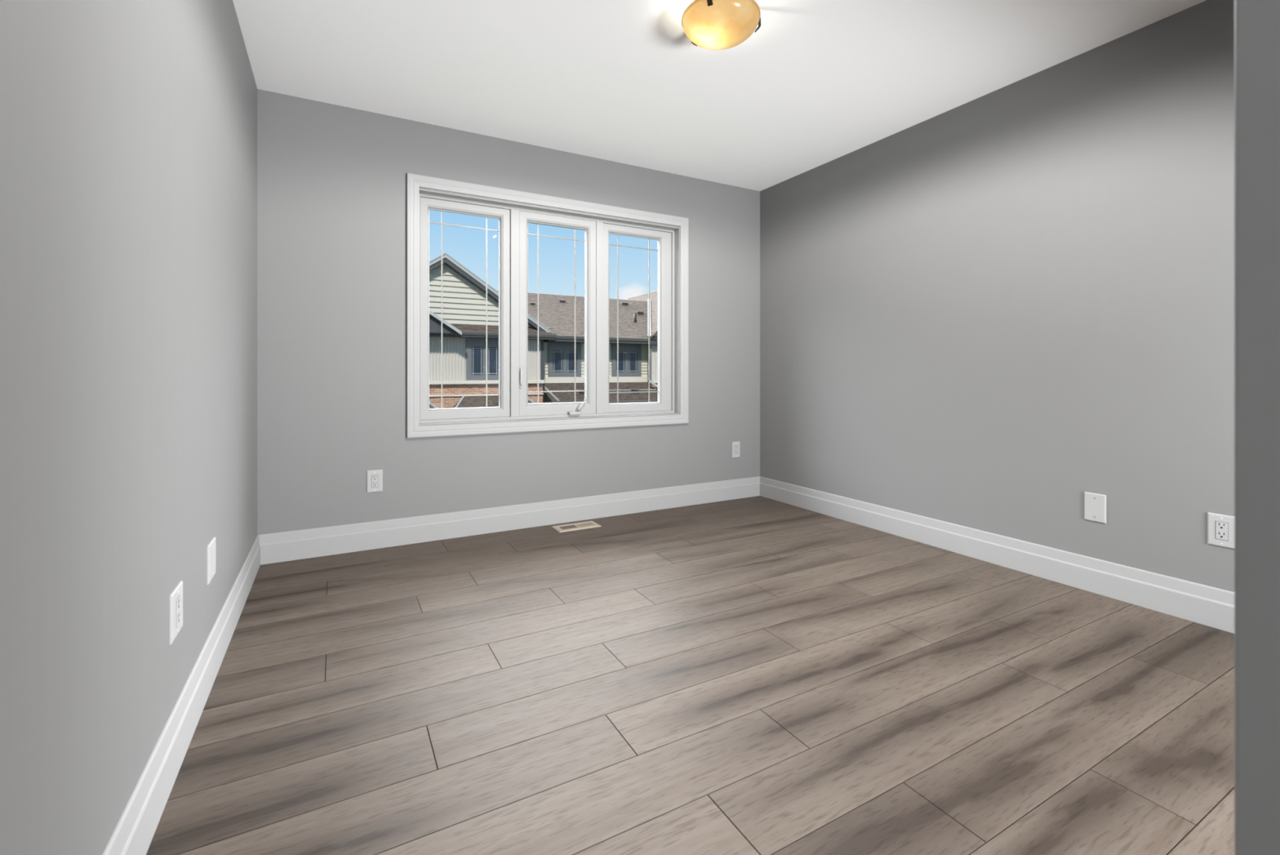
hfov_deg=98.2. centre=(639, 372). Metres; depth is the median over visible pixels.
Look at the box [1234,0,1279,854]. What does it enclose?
wall
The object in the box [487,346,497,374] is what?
window
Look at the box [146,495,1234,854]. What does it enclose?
floor
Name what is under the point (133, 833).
baseboard
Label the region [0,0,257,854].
wall
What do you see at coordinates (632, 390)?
roof vent
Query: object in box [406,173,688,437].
window
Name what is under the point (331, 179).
wall
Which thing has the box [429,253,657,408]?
neighbouring house
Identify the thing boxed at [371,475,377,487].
receptacle
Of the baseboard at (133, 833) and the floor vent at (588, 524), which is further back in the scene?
the floor vent at (588, 524)
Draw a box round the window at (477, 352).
[471,346,482,374]
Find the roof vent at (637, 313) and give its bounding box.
[635,311,644,314]
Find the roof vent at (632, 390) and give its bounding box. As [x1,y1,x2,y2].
[631,389,639,393]
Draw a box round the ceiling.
[232,0,1206,191]
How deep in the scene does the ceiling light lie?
2.13 m
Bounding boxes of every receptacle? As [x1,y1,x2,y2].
[176,595,180,626]
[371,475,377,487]
[734,444,737,453]
[1215,520,1227,540]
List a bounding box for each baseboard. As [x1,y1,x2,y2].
[102,534,260,854]
[258,475,759,564]
[760,475,1234,633]
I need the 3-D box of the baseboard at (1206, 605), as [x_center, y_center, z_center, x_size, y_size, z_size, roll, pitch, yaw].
[2.256,0.908,2.079,0.014,0.153,5.399,0,0,-29]
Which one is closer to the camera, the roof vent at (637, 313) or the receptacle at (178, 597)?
the receptacle at (178, 597)
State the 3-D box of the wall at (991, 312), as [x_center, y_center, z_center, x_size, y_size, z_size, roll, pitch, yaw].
[2.328,-0.236,2.119,0.150,2.440,5.700,0,0,-29]
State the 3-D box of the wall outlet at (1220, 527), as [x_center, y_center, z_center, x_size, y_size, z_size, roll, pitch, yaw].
[2.234,0.607,2.127,0.008,0.124,0.081,0,0,-29]
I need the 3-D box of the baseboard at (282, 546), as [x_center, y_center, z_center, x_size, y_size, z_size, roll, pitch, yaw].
[-0.497,0.908,3.640,3.339,0.153,0.014,0,0,-29]
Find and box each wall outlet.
[168,580,182,644]
[366,469,382,493]
[732,441,740,457]
[1207,511,1234,549]
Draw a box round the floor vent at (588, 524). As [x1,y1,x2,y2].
[551,520,601,532]
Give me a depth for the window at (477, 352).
21.30 m
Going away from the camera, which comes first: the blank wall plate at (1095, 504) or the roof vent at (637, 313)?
the blank wall plate at (1095, 504)
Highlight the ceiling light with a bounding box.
[681,0,760,49]
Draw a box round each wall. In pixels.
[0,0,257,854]
[257,88,759,534]
[760,0,1234,591]
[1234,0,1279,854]
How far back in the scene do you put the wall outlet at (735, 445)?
4.33 m
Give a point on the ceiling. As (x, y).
(819, 82)
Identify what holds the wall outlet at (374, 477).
attached to the wall at (331, 179)
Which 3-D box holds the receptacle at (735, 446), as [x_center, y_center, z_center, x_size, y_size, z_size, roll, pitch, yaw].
[0.754,0.601,4.327,0.033,0.066,0.002,0,0,-29]
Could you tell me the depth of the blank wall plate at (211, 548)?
1.76 m
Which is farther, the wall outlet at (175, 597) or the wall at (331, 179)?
the wall at (331, 179)
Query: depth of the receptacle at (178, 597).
1.39 m
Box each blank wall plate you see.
[206,537,215,584]
[1084,491,1106,523]

